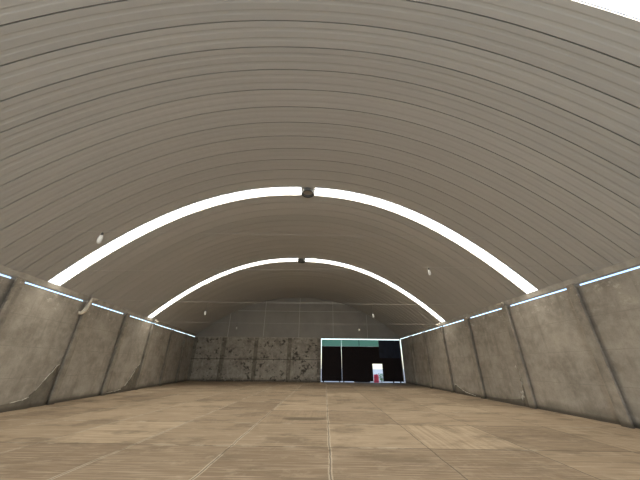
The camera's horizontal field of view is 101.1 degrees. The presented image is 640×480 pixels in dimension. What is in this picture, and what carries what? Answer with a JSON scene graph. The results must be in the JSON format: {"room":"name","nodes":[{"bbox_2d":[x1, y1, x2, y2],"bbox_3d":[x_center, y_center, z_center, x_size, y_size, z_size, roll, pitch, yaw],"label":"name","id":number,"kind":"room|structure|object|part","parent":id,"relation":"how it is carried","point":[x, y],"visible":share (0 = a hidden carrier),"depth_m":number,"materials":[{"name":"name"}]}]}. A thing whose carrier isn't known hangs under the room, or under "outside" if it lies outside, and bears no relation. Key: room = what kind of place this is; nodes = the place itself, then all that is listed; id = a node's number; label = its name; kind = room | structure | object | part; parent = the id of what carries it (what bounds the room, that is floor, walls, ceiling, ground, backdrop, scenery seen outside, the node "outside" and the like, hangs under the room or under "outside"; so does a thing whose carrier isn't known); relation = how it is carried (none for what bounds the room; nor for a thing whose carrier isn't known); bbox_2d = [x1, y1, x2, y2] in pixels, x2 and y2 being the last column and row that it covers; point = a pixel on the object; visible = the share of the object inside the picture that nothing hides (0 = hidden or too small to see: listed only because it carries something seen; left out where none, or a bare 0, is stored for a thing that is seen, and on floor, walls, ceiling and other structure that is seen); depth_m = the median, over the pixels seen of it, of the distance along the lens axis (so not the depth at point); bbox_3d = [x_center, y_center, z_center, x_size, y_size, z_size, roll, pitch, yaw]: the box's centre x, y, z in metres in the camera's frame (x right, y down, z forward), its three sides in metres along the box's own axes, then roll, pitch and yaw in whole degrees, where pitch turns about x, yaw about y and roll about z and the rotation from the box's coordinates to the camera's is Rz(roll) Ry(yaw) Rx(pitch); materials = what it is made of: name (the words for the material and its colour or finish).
{"room":"aircraft hangar","nodes":[
{"label":"aircraft hangar","id":0,"kind":"room"},
{"bbox_2d":[0,275,194,412],"bbox_3d":[-10.585,4.051,9.915,0.288,4.000,37.036,4,-26,-6],"label":"wall","id":1,"kind":"structure","parent":0,"point":[36,335],"depth_m":11.33,"materials":[{"name":"concrete"}]},
{"bbox_2d":[0,265,196,335],"bbox_3d":[-10.585,2.072,10.847,0.169,0.205,37.037,4,-26,-6],"label":"trim","id":2,"kind":"structure","parent":1,"relation":"attached to","point":[4,270],"depth_m":11.22,"materials":[{"name":"metal"}]},
{"bbox_2d":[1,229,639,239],"bbox_3d":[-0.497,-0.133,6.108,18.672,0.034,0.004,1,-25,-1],"label":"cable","id":3,"kind":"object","parent":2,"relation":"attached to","point":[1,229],"visible":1,"depth_m":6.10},
{"bbox_2d":[97,233,103,243],"bbox_3d":[-4.974,-0.052,5.976,0.090,0.299,0.089,1,-25,-1],"label":"hanging lamp","id":4,"kind":"object","parent":3,"relation":"hanging from","point":[100,238],"visible":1,"depth_m":5.93,"materials":[{"name":"plastic"}]},
{"bbox_2d":[190,298,399,381],"bbox_3d":[-2.351,10.142,27.526,21.462,8.241,0.210,1,-25,0],"label":"wall","id":5,"kind":"structure","parent":0,"point":[325,319],"depth_m":27.53,"materials":[{"name":"concrete"}]},
{"bbox_2d":[98,299,454,304],"bbox_3d":[-1.037,3.006,12.628,19.461,0.070,0.012,1,-25,-1],"label":"cable","id":6,"kind":"object","parent":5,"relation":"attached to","point":[98,299],"visible":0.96,"depth_m":12.62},
{"bbox_2d":[195,336,400,338],"bbox_3d":[-2.295,10.194,27.457,21.356,0.090,0.170,1,-25,0],"label":"trim","id":7,"kind":"structure","parent":5,"relation":"attached to","point":[195,336],"depth_m":27.39,"materials":[{"name":"metal"}]},
{"bbox_2d":[0,0,639,335],"bbox_3d":[-1.703,-0.039,12.797,21.448,5.495,37.170,1,-25,-1],"label":"ceiling","id":8,"kind":"structure","parent":0,"point":[514,125],"depth_m":8.01,"materials":[{"name":"grey metal"}]},
{"bbox_2d":[297,258,304,262],"bbox_3d":[-1.401,1.258,20.034,0.677,0.878,0.677,1,-25,-1],"label":"ventilator","id":9,"kind":"object","parent":8,"relation":"attached to","point":[301,260],"visible":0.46,"depth_m":19.75,"materials":[{"name":"plastic"}]},
{"bbox_2d":[302,188,313,197],"bbox_3d":[-0.575,-2.569,12.731,0.677,0.878,0.677,1,-25,-1],"label":"ventilator","id":10,"kind":"object","parent":8,"relation":"attached to","point":[304,189],"visible":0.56,"depth_m":12.50,"materials":[{"name":"plastic"}]},
{"bbox_2d":[0,381,639,479],"bbox_3d":[-1.719,6.170,9.243,21.620,0.250,37.210,1,-25,-1],"label":"floor","id":11,"kind":"structure","parent":0,"point":[185,430],"depth_m":6.06,"materials":[{"name":"brown concrete"}]},
{"bbox_2d":[0,277,25,330],"bbox_3d":[-10.278,3.140,8.087,0.313,4.085,0.300,1,-25,-1],"label":"concrete pillar","id":12,"kind":"structure","parent":11,"relation":"on","point":[8,303],"depth_m":8.63,"materials":[{"name":"grey concrete"}]},
{"bbox_2d":[46,300,92,404],"bbox_3d":[-10.733,4.649,11.275,0.313,4.085,0.300,1,-25,-1],"label":"concrete pillar","id":13,"kind":"structure","parent":11,"relation":"on","point":[58,382],"depth_m":11.09,"materials":[{"name":"grey concrete"}]},
{"bbox_2d":[100,313,129,395],"bbox_3d":[-11.169,6.094,14.328,0.313,4.085,0.300,1,-25,-1],"label":"concrete pillar","id":14,"kind":"structure","parent":11,"relation":"on","point":[127,315],"depth_m":14.23,"materials":[{"name":"grey concrete"}]},
{"bbox_2d":[135,323,154,389],"bbox_3d":[-11.556,7.536,17.373,0.217,4.084,0.300,1,-25,-1],"label":"concrete pillar","id":15,"kind":"structure","parent":11,"relation":"on","point":[142,364],"depth_m":17.29,"materials":[{"name":"grey concrete"}]},
{"bbox_2d":[158,329,173,385],"bbox_3d":[-12.022,9.079,20.633,0.217,4.084,0.300,1,-25,-1],"label":"concrete pillar","id":16,"kind":"structure","parent":11,"relation":"on","point":[172,331],"depth_m":20.51,"materials":[{"name":"grey concrete"}]},
{"bbox_2d":[175,333,187,382],"bbox_3d":[-12.452,10.502,23.641,0.217,4.084,0.300,1,-25,-1],"label":"concrete pillar","id":17,"kind":"structure","parent":11,"relation":"on","point":[185,337],"depth_m":23.53,"materials":[{"name":"grey concrete"}]},
{"bbox_2d":[186,337,197,380],"bbox_3d":[-12.770,11.863,26.411,0.302,3.995,0.204,1,-25,-1],"label":"concrete pillar","id":18,"kind":"structure","parent":11,"relation":"on","point":[196,338],"depth_m":26.28,"materials":[{"name":"grey concrete"}]},
{"bbox_2d":[216,337,226,380],"bbox_3d":[-9.840,11.897,26.424,0.422,3.995,0.206,1,-25,-1],"label":"concrete pillar","id":19,"kind":"structure","parent":11,"relation":"on","point":[222,353],"depth_m":26.30,"materials":[{"name":"grey concrete"}]},
{"bbox_2d":[250,338,258,381],"bbox_3d":[-6.530,11.936,26.438,0.362,3.995,0.205,1,-25,-1],"label":"concrete pillar","id":20,"kind":"structure","parent":11,"relation":"on","point":[256,339],"depth_m":26.33,"materials":[{"name":"grey concrete"}]},
{"bbox_2d":[286,338,291,381],"bbox_3d":[-3.121,11.976,26.452,0.402,3.995,0.206,1,-25,-1],"label":"concrete pillar","id":21,"kind":"structure","parent":11,"relation":"on","point":[288,365],"depth_m":26.32,"materials":[{"name":"grey concrete"}]},
{"bbox_2d":[317,338,320,381],"bbox_3d":[-0.121,12.010,26.465,0.342,3.995,0.205,1,-25,-1],"label":"concrete pillar","id":22,"kind":"structure","parent":11,"relation":"on","point":[318,339],"depth_m":26.46,"materials":[{"name":"grey concrete"}]},
{"bbox_2d":[321,339,341,381],"bbox_3d":[1.170,12.167,26.682,2.025,3.919,0.120,1,-25,0],"label":"gate leaf","id":23,"kind":"object","parent":11,"relation":"on","point":[331,370],"visible":0.92,"depth_m":26.63,"materials":[{"name":"metal"}]},
{"bbox_2d":[341,340,403,382],"bbox_3d":[5.258,12.216,26.704,6.100,3.919,0.110,1,-25,0],"label":"gate leaf","id":24,"kind":"object","parent":11,"relation":"on","point":[358,358],"visible":0.92,"depth_m":26.71,"materials":[{"name":"metal"}]},
{"bbox_3d":[5.768,13.183,26.245,1.100,1.630,0.100,1,-25,0],"label":"door frame","id":25,"kind":"part","parent":24,"relation":"part of","materials":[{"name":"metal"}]},
{"bbox_2d":[399,339,404,382],"bbox_3d":[8.236,12.121,26.535,0.062,4.000,0.071,1,-25,-1],"label":"gate post","id":26,"kind":"object","parent":11,"relation":"on","point":[399,339],"visible":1,"depth_m":26.53,"materials":[{"name":"metal"}]},
{"bbox_2d":[409,335,417,384],"bbox_3d":[8.362,10.658,23.548,0.202,4.084,0.300,1,-25,-1],"label":"concrete pillar","id":27,"kind":"structure","parent":11,"relation":"on","point":[410,337],"depth_m":23.45,"materials":[{"name":"grey concrete"}]},
{"bbox_2d":[422,331,432,387],"bbox_3d":[8.428,9.265,20.612,0.202,4.084,0.300,1,-25,-1],"label":"concrete pillar","id":28,"kind":"structure","parent":11,"relation":"on","point":[423,333],"depth_m":20.51,"materials":[{"name":"grey concrete"}]},
{"bbox_2d":[439,325,454,392],"bbox_3d":[8.494,7.842,17.613,0.202,4.084,0.300,1,-25,-1],"label":"concrete pillar","id":29,"kind":"structure","parent":11,"relation":"on","point":[440,328],"depth_m":17.48,"materials":[{"name":"grey concrete"}]},
{"bbox_2d":[464,317,485,398],"bbox_3d":[8.607,6.394,14.561,0.293,4.085,0.300,1,-25,-1],"label":"concrete pillar","id":30,"kind":"structure","parent":11,"relation":"on","point":[466,321],"depth_m":14.44,"materials":[{"name":"grey concrete"}]},
{"bbox_2d":[501,305,536,408],"bbox_3d":[8.676,4.911,11.436,0.293,4.085,0.300,1,-25,-1],"label":"concrete pillar","id":31,"kind":"structure","parent":11,"relation":"on","point":[528,390],"depth_m":11.32,"materials":[{"name":"grey concrete"}]},
{"bbox_2d":[566,284,634,428],"bbox_3d":[8.747,3.398,8.247,0.293,4.085,0.300,1,-25,-1],"label":"concrete pillar","id":32,"kind":"structure","parent":11,"relation":"on","point":[616,398],"depth_m":8.08,"materials":[{"name":"grey concrete"}]},
{"bbox_2d":[400,268,639,428],"bbox_3d":[8.744,4.361,10.177,0.290,4.000,36.355,1,-25,-1],"label":"wall","id":33,"kind":"structure","parent":0,"point":[564,375],"depth_m":9.89,"materials":[{"name":"concrete"}]},
{"bbox_2d":[400,256,639,337],"bbox_3d":[8.783,2.385,11.115,0.170,0.205,36.355,1,-25,-1],"label":"trim","id":34,"kind":"structure","parent":33,"relation":"attached to","point":[634,262],"depth_m":9.86,"materials":[{"name":"metal"}]},
{"bbox_3d":[-10.428,2.749,12.205,0.264,0.200,0.281,1,-25,-1],"label":"anchor","id":35,"kind":"object","parent":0,"visible":0},
{"bbox_2d":[78,298,92,314],"bbox_3d":[-10.432,2.932,11.694,0.160,0.779,0.484,1,-25,-1],"label":"strap","id":36,"kind":"object","parent":35,"relation":"hanging from","point":[87,306],"visible":1,"depth_m":11.71,"materials":[{"name":"beige fabric"}]},
{"label":"outside","id":37,"kind":"structure","parent":0,"visible":0},
{"bbox_2d":[321,369,404,382],"bbox_3d":[-0.663,10.307,17.235,240.000,0.348,280.000,1,-25,-1],"label":"ground","id":38,"kind":"structure","parent":37,"point":[375,371],"depth_m":44.06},
{"bbox_2d":[374,374,378,382],"bbox_3d":[6.135,15.114,28.708,0.560,0.920,0.560,1,-25,-1],"label":"barrel","id":39,"kind":"object","parent":38,"relation":"on","point":[376,376],"visible":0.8,"depth_m":28.55,"materials":[{"name":"red plastic"}]}
]}

